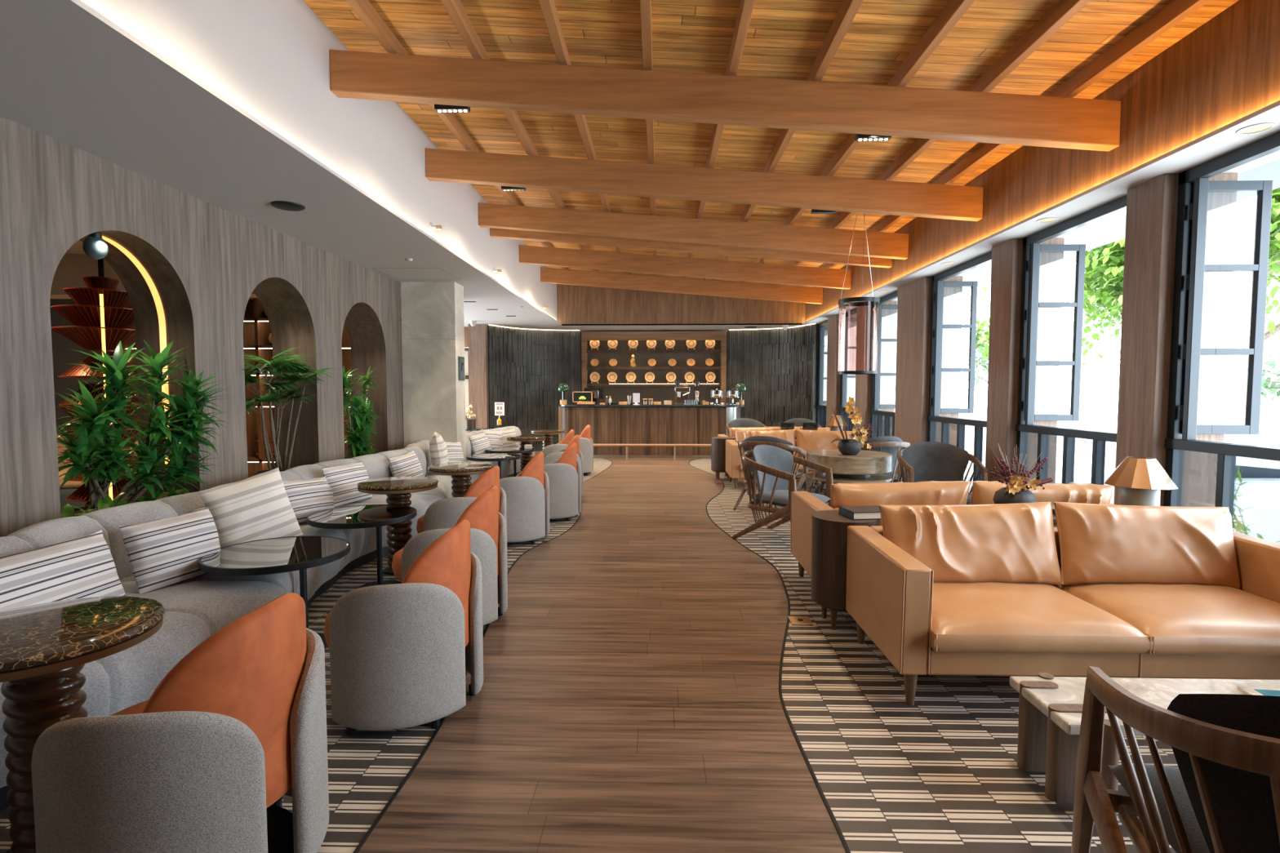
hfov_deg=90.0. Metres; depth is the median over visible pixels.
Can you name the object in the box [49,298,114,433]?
wall
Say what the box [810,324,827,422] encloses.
wall column
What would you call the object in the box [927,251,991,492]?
window
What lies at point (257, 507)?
throw pillow
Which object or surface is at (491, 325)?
trim
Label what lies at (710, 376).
plate
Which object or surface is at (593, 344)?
plate
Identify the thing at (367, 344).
arched niche
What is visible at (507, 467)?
banquette
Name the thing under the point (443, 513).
tub chair
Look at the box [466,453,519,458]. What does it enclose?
tabletop
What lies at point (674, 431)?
bar counter
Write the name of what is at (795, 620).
floor outlet
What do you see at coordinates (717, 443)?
drum side table
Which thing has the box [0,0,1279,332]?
ceiling
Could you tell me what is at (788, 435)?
cushion
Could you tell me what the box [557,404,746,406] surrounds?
countertop
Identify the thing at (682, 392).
espresso machine
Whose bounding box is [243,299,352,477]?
wall
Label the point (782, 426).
glass block
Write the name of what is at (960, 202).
roof beam
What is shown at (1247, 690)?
magazine
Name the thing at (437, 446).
throw pillow
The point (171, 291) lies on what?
arched niche
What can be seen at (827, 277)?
roof beam
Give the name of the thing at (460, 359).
wall sign
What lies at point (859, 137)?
ceiling spotlight
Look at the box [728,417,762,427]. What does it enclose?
cushion
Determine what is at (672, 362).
bowl
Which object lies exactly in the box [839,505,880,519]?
book
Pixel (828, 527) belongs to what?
drum side table
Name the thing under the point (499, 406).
print
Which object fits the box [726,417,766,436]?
armchair
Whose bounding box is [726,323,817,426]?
wall
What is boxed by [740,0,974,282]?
trim
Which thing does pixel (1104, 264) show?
tree
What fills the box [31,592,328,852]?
tub chair
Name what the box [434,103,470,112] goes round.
ceiling spotlight
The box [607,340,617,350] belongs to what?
plate
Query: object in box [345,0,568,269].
ceiling beam
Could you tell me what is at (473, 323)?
security camera
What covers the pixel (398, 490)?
round table
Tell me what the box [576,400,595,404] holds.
tray
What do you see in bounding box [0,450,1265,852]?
floor
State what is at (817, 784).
trim
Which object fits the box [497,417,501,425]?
bottle
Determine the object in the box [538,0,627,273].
ceiling beam
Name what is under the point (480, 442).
throw pillow
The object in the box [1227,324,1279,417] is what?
tree
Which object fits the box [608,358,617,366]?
bowl
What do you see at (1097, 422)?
ground
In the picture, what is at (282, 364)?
palm
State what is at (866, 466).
table
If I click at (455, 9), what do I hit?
ceiling beam
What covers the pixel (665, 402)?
box
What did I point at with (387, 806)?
trim
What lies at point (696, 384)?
coffee grinder
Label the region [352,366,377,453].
dracaena
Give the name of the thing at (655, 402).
box
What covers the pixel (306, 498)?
throw pillow
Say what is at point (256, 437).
book
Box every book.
[255,436,258,458]
[269,436,274,458]
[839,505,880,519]
[1051,505,1055,514]
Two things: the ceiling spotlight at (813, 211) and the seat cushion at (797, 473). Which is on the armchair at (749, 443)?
the seat cushion at (797, 473)
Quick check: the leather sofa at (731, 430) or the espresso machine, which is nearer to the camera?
the leather sofa at (731, 430)
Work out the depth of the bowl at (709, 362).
15.27 m
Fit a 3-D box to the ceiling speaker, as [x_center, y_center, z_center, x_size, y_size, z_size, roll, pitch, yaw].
[-2.708,-1.694,4.927,0.236,0.016,0.236,0,3,2]
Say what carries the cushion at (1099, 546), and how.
on the leather sofa at (997, 589)
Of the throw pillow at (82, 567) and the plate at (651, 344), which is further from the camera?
the plate at (651, 344)
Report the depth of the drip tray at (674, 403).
13.66 m
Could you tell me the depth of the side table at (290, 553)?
3.42 m
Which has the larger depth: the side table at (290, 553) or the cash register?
the cash register
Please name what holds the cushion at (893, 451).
on the armchair at (891, 445)
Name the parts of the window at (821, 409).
pane, sash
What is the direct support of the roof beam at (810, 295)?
attached to the wall at (270, 59)
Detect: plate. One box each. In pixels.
[589,340,599,350]
[589,372,599,383]
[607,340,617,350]
[607,372,617,383]
[626,372,635,383]
[627,340,638,350]
[644,372,654,383]
[646,340,656,349]
[665,340,675,349]
[666,372,675,383]
[684,372,694,383]
[685,340,696,349]
[705,340,715,349]
[705,372,715,383]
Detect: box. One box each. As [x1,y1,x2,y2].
[524,444,532,448]
[608,402,617,404]
[618,401,627,404]
[653,401,661,404]
[663,400,671,404]
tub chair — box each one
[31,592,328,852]
[323,519,483,735]
[391,485,507,626]
[416,465,506,533]
[499,451,549,544]
[531,429,573,459]
[543,435,583,494]
[543,442,581,520]
[578,424,593,475]
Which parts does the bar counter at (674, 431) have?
post, rail post, foot rail, rail post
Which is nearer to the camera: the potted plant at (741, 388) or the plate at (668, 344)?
the potted plant at (741, 388)
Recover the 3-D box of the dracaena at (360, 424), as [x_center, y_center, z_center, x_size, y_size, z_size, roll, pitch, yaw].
[-3.243,-0.128,7.321,0.494,1.172,0.851,0,3,-8]
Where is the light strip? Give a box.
[102,235,169,464]
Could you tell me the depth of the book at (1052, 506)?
3.89 m
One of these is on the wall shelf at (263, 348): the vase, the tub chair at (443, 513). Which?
the vase
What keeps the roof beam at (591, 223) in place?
attached to the wall at (270, 59)
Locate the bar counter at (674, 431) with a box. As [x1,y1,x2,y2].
[557,404,746,459]
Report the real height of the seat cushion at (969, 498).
0.112 m
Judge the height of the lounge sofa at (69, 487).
0.870 m
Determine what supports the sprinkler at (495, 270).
attached to the wall at (270, 59)
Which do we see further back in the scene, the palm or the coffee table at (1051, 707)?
the palm
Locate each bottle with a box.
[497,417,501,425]
[604,395,608,404]
[608,395,611,404]
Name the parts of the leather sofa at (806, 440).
armrest, leg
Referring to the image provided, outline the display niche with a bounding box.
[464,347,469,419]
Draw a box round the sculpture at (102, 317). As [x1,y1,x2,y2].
[50,257,142,506]
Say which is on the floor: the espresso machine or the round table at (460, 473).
the round table at (460, 473)
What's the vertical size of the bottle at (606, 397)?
0.185 m
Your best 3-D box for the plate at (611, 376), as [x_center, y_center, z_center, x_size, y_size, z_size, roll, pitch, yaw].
[-0.666,-1.169,15.346,0.244,0.280,0.120,0,3,2]
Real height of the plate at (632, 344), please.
0.280 m
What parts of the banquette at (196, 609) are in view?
backrest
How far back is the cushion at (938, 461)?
6.69 m
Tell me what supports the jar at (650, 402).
on the bar counter at (674, 431)
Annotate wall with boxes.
[0,115,402,537]
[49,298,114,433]
[80,0,557,320]
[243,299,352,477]
[487,324,581,451]
[495,331,789,422]
[556,284,805,325]
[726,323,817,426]
[805,0,1279,321]
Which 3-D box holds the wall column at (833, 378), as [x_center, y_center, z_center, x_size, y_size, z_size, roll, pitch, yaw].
[3.925,-0.690,12.382,0.470,2.870,0.590,0,3,2]
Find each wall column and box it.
[467,324,488,429]
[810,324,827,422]
[826,314,857,427]
[894,275,962,480]
[985,238,1064,481]
[1113,173,1237,506]
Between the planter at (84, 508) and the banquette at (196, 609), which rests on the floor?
the banquette at (196, 609)
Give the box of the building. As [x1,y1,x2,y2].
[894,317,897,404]
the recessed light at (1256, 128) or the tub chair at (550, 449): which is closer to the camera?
the recessed light at (1256, 128)
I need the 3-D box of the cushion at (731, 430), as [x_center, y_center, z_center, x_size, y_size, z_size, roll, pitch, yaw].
[1.974,0.218,10.868,0.926,0.440,0.238,-1,18,2]
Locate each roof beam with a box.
[328,48,1120,151]
[425,147,983,221]
[478,202,908,259]
[489,227,892,267]
[519,244,851,289]
[540,266,822,304]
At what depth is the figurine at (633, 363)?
15.27 m
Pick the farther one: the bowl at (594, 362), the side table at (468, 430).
the bowl at (594, 362)
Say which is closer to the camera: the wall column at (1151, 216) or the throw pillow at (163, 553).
the throw pillow at (163, 553)
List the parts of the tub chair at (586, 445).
backrest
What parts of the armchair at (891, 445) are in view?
arm rail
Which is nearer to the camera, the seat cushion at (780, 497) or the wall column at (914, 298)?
the seat cushion at (780, 497)
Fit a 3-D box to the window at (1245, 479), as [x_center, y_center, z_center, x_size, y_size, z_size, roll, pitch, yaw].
[3.761,-0.180,3.427,0.532,2.870,1.690,0,3,2]
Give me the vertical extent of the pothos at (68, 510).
0.168 m
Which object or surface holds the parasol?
on the ground
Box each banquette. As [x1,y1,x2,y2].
[0,440,478,811]
[466,426,535,478]
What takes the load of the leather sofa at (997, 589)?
on the floor
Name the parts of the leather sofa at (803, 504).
leg, armrest, frame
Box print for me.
[496,403,502,413]
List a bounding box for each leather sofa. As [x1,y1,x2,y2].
[717,426,830,476]
[725,429,856,488]
[790,480,1117,577]
[845,502,1279,706]
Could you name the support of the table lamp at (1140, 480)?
on the console table at (1053, 514)
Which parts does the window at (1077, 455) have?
sash, pane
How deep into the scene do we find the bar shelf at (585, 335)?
15.18 m
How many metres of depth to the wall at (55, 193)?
4.31 m
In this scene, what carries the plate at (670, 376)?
on the bar shelf at (585, 335)
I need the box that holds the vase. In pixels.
[268,333,271,343]
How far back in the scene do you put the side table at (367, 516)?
4.50 m
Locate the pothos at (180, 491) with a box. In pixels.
[124,487,191,502]
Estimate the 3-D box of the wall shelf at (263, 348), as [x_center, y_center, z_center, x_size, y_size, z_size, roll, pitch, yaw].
[-5.823,-0.542,9.958,4.350,2.850,0.380,0,3,2]
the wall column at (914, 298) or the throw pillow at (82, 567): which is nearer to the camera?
the throw pillow at (82, 567)
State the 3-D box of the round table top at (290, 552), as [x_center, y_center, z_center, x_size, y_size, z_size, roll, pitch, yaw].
[-1.971,0.677,3.486,0.692,0.001,0.692,0,3,2]
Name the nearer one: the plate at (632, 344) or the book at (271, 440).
the book at (271, 440)
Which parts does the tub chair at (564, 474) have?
backrest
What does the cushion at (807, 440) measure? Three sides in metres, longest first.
0.926 x 0.440 x 0.238 m
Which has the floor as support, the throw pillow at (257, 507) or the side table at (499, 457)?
the side table at (499, 457)
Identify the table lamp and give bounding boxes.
[825,414,848,431]
[1103,456,1177,506]
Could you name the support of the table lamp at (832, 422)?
on the console table
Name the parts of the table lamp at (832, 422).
lamp shade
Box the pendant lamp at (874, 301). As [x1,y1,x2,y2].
[836,213,879,374]
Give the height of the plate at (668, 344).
0.280 m
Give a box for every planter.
[73,504,97,516]
[253,468,283,475]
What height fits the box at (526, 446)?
0.060 m
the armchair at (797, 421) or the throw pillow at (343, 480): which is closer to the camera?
the throw pillow at (343, 480)
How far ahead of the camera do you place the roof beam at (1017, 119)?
4.38 m
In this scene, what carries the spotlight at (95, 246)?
attached to the wall at (55, 193)
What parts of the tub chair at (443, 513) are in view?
seat, backrest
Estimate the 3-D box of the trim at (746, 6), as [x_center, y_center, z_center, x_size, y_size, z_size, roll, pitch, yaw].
[0.690,-2.581,5.995,0.062,0.108,15.900,0,3,2]
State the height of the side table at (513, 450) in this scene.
0.578 m
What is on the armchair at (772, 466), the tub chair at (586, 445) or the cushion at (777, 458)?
the cushion at (777, 458)
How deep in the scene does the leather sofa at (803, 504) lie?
4.27 m
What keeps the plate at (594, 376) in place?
on the bar shelf at (585, 335)
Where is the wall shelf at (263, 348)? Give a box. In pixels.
[122,297,404,471]
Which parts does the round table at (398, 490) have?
foot plate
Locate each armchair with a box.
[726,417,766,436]
[731,444,833,538]
[733,435,808,510]
[783,417,821,427]
[837,435,910,482]
[897,441,987,504]
[1071,666,1279,852]
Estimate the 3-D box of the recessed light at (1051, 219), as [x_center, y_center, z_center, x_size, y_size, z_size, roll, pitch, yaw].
[3.402,-1.724,5.344,0.156,0.004,0.156,0,3,2]
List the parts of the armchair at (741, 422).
arm rail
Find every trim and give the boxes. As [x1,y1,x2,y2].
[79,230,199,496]
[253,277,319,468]
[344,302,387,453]
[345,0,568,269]
[353,457,612,852]
[372,267,461,279]
[413,338,462,341]
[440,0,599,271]
[490,324,579,330]
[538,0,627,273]
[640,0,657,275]
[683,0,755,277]
[688,457,850,852]
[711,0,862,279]
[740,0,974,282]
[743,323,815,329]
[768,0,1090,284]
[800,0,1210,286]
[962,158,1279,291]
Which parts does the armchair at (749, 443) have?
leg, seat rail, arm rail, leg, leg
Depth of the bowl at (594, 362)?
15.35 m
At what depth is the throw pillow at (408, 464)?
6.54 m
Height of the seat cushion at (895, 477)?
0.112 m
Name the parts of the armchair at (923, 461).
leg, arm rail, leg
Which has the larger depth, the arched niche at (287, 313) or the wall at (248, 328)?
the wall at (248, 328)
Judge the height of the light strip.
1.554 m
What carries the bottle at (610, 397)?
on the bar counter at (674, 431)
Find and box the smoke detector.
[404,257,413,261]
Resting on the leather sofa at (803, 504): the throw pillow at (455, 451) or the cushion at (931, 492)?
the cushion at (931, 492)
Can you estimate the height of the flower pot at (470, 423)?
0.483 m
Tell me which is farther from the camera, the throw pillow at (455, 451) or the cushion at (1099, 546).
the throw pillow at (455, 451)
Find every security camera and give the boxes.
[469,320,476,326]
[782,324,788,329]
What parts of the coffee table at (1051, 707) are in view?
leg, leg, leg, leg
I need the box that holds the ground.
[958,413,1232,432]
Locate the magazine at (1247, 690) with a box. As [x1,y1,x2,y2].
[1236,685,1279,696]
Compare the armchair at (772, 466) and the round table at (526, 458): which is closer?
the armchair at (772, 466)
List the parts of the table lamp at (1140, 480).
lamp shade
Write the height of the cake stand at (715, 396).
0.351 m
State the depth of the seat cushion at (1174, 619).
2.94 m
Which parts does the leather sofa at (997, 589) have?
leg, armrest, leg, frame, armrest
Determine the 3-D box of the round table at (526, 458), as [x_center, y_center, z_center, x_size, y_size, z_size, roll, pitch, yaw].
[-1.794,0.515,10.105,0.609,0.722,0.609,0,3,0]
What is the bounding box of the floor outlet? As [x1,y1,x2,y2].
[787,616,813,625]
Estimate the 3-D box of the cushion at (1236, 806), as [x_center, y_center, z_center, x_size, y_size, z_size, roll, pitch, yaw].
[1.394,0.732,1.168,0.653,0.505,0.203,1,3,19]
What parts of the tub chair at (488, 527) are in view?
seat, backrest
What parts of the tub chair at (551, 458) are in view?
backrest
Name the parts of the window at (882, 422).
pane, sash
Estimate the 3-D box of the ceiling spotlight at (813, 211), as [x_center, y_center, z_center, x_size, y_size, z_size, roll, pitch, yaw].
[2.054,-2.503,7.160,0.260,0.231,0.070,0,3,2]
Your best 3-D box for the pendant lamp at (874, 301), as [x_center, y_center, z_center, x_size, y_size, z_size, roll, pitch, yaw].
[2.375,-1.579,6.932,0.426,2.014,0.426,0,3,2]
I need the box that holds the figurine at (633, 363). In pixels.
[629,354,636,366]
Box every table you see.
[0,595,164,852]
[198,535,350,648]
[306,504,416,587]
[356,476,438,574]
[427,462,493,497]
[466,427,488,432]
[466,453,521,479]
[485,446,534,476]
[506,435,545,471]
[530,429,564,448]
[711,436,735,479]
[805,449,892,496]
[811,510,879,630]
[1009,672,1279,817]
[1052,513,1056,524]
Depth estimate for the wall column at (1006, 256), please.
6.08 m
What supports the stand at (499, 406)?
on the floor
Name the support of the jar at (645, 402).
on the bar counter at (674, 431)
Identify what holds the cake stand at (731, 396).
on the bar counter at (674, 431)
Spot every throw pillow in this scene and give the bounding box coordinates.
[0,529,125,611]
[119,507,221,594]
[198,467,303,547]
[282,476,333,523]
[321,461,372,508]
[389,450,422,476]
[429,431,448,475]
[445,441,464,462]
[469,432,491,454]
[480,429,502,448]
[501,428,519,447]
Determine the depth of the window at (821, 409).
13.65 m
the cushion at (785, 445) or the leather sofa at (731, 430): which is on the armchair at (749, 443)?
the cushion at (785, 445)
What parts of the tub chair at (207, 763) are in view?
seat, backrest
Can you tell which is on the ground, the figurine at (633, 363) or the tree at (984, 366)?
the tree at (984, 366)
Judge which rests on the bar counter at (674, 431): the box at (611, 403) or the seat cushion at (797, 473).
the box at (611, 403)
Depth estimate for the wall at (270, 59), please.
4.15 m
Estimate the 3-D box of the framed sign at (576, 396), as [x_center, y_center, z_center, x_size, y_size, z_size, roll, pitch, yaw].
[-1.221,-0.606,13.626,0.420,0.280,0.110,0,3,2]
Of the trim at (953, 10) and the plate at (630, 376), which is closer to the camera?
the trim at (953, 10)
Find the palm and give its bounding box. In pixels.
[241,346,340,471]
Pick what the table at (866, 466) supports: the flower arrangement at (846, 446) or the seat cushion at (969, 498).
the flower arrangement at (846, 446)
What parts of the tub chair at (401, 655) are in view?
seat, backrest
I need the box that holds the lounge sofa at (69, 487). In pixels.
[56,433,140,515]
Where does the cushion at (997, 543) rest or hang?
on the leather sofa at (997, 589)
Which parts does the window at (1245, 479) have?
sash, pane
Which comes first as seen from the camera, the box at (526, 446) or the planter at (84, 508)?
the planter at (84, 508)
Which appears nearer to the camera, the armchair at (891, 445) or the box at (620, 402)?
the armchair at (891, 445)
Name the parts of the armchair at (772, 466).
leg, leg, arm rail, seat rail, leg, leg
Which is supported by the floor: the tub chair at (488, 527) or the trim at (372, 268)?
the tub chair at (488, 527)
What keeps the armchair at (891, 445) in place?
on the floor
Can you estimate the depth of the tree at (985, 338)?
11.97 m
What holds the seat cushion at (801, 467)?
on the leather sofa at (806, 440)
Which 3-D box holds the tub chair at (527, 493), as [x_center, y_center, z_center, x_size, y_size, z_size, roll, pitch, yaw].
[-1.240,0.673,6.210,0.694,0.850,0.700,1,3,12]
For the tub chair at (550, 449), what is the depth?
9.44 m
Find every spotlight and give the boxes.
[82,232,108,259]
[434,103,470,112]
[501,186,526,191]
[811,208,835,213]
[854,133,891,141]
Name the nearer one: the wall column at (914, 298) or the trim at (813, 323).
the wall column at (914, 298)
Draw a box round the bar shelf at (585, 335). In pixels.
[581,331,726,404]
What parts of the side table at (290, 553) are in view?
plate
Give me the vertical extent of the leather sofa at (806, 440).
0.839 m
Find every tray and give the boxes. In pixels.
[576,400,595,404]
[674,403,688,404]
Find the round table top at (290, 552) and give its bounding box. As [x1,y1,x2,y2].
[201,536,347,568]
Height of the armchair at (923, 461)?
0.920 m
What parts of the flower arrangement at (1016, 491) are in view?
pot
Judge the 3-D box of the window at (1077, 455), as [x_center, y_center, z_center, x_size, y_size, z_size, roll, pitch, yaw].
[3.819,-0.289,5.338,0.532,2.870,1.460,0,3,2]
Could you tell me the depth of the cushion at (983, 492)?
4.25 m
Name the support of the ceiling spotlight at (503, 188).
attached to the ceiling at (784, 38)
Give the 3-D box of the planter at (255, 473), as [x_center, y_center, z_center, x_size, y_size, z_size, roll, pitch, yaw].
[-3.457,0.514,6.098,0.380,0.180,0.380,0,3,2]
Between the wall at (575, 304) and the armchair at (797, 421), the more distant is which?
the wall at (575, 304)
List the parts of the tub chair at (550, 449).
backrest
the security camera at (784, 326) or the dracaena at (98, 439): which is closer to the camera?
the dracaena at (98, 439)
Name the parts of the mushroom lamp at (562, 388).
lamp shade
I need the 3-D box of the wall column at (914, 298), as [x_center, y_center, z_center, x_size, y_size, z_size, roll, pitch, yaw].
[3.808,-0.471,8.530,0.470,2.870,0.910,0,3,2]
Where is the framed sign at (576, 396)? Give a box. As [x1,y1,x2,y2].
[572,391,592,404]
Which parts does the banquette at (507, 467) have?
backrest, seat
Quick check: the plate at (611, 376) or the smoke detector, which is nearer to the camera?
the smoke detector
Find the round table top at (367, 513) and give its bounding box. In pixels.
[308,504,414,523]
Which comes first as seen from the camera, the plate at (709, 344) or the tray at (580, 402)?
the tray at (580, 402)
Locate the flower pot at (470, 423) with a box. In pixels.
[465,404,475,428]
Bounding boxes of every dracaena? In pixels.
[55,340,161,510]
[107,339,230,506]
[342,364,382,458]
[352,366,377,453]
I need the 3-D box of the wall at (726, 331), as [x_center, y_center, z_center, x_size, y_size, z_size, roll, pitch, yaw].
[-0.218,-0.883,15.759,9.000,2.870,0.100,0,3,2]
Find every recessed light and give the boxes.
[941,262,955,265]
[1036,217,1058,222]
[1235,122,1275,134]
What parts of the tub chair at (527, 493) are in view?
backrest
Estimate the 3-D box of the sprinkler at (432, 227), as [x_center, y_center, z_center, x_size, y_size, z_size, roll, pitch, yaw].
[-2.006,-1.959,6.293,0.100,0.090,0.090,0,3,2]
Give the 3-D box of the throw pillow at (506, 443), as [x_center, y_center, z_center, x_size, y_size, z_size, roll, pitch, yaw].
[-2.182,0.226,10.451,0.236,0.362,0.440,2,4,30]
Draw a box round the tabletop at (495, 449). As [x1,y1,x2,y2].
[487,447,533,451]
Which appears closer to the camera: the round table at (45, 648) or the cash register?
the round table at (45, 648)
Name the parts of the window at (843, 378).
pane, sash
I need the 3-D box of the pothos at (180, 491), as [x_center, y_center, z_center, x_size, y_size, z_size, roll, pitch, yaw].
[-3.365,0.492,4.514,0.404,0.177,0.667,0,3,2]
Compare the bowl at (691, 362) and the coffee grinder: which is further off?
the bowl at (691, 362)
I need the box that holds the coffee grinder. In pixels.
[693,382,700,404]
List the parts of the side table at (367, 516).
plate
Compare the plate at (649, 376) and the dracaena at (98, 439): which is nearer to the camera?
the dracaena at (98, 439)
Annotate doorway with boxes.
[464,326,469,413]
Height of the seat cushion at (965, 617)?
0.157 m
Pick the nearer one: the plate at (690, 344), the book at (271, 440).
the book at (271, 440)
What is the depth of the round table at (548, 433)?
11.54 m
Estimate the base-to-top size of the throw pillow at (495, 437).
0.416 m
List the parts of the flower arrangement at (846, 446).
pot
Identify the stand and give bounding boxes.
[494,402,504,427]
[632,393,639,404]
[709,388,724,404]
[725,388,740,404]
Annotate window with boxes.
[816,320,827,427]
[838,307,857,431]
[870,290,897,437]
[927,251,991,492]
[1015,195,1127,503]
[1163,131,1279,543]
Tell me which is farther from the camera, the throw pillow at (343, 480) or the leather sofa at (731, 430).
the leather sofa at (731, 430)
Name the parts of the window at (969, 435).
sash, pane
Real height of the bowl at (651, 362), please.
0.184 m
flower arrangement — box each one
[830,396,872,455]
[989,444,1053,503]
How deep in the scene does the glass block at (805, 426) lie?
10.24 m
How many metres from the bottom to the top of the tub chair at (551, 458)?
0.850 m
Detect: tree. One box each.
[894,286,989,391]
[959,297,1070,398]
[1061,187,1279,420]
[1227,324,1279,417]
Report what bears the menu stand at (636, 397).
on the bar counter at (674, 431)
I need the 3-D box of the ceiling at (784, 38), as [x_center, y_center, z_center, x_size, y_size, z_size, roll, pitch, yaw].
[0.688,-2.658,6.000,5.600,0.389,15.920,0,3,2]
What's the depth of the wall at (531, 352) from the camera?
15.04 m
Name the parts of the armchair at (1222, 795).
leg, leg, seat rail, arm rail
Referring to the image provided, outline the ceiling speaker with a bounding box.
[271,200,305,211]
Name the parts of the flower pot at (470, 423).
pot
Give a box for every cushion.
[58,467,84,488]
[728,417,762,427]
[728,426,778,436]
[734,429,795,455]
[739,457,803,470]
[742,435,793,472]
[751,471,800,479]
[751,489,830,506]
[752,444,793,494]
[794,426,830,435]
[795,429,855,457]
[831,480,970,508]
[861,435,902,473]
[880,502,1062,583]
[884,472,897,479]
[902,441,968,482]
[928,582,1152,653]
[967,492,971,502]
[969,480,1113,505]
[1051,583,1279,655]
[1054,502,1239,589]
[1108,764,1210,852]
[1167,693,1279,852]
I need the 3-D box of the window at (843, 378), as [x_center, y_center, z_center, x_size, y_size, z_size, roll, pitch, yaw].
[4.006,-0.637,11.450,0.532,2.870,1.270,0,3,2]
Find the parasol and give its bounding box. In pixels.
[1223,396,1279,447]
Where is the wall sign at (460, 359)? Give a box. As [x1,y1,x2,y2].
[457,356,464,380]
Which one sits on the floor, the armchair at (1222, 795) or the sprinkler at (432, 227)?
the armchair at (1222, 795)
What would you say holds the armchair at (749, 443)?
on the floor
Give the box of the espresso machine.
[674,380,689,404]
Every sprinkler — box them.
[429,222,441,231]
[493,267,501,274]
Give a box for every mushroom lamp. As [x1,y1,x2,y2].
[556,383,568,404]
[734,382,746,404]
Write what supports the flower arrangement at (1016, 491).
on the console table at (1053, 514)
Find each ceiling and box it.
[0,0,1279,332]
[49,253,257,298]
[303,0,1238,287]
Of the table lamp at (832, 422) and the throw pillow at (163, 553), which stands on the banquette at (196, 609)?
the throw pillow at (163, 553)
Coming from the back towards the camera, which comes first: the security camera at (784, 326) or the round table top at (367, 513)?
the security camera at (784, 326)
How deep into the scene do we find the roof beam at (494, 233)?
8.59 m
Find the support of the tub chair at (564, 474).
on the floor
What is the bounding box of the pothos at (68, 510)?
[61,493,134,517]
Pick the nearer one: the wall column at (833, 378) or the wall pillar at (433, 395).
the wall pillar at (433, 395)
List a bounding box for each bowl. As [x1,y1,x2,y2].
[590,359,599,366]
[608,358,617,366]
[648,358,656,366]
[667,358,676,366]
[686,358,694,366]
[705,358,713,366]
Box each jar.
[643,398,647,404]
[648,398,653,404]
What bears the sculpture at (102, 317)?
on the floor
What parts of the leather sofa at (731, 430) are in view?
armrest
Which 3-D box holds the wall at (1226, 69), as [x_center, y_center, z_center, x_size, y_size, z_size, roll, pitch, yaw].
[3.396,-2.149,5.936,0.100,0.725,15.900,0,3,2]
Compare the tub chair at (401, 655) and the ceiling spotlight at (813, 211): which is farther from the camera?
the ceiling spotlight at (813, 211)
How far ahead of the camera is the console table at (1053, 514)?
3.73 m
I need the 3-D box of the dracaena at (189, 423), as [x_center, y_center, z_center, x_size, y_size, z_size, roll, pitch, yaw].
[-3.289,-0.031,4.480,0.569,1.175,0.804,1,3,11]
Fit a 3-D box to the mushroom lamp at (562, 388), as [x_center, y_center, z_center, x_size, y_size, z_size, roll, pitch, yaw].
[-1.650,-0.702,13.759,0.264,0.457,0.264,0,3,2]
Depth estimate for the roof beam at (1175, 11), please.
4.07 m
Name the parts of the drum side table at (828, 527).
leg, leg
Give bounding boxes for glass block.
[777,422,794,430]
[800,422,817,430]
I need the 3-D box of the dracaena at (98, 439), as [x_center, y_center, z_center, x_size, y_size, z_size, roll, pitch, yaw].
[-3.392,0.008,4.075,0.589,1.139,0.750,-1,3,-12]
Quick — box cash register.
[584,387,603,404]
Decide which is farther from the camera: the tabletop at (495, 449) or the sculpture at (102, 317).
the tabletop at (495, 449)
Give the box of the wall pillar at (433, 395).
[400,281,466,462]
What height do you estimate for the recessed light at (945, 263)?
0.004 m
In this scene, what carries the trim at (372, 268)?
attached to the wall at (55, 193)
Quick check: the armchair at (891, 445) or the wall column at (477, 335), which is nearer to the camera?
the armchair at (891, 445)
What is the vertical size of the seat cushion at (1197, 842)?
0.112 m

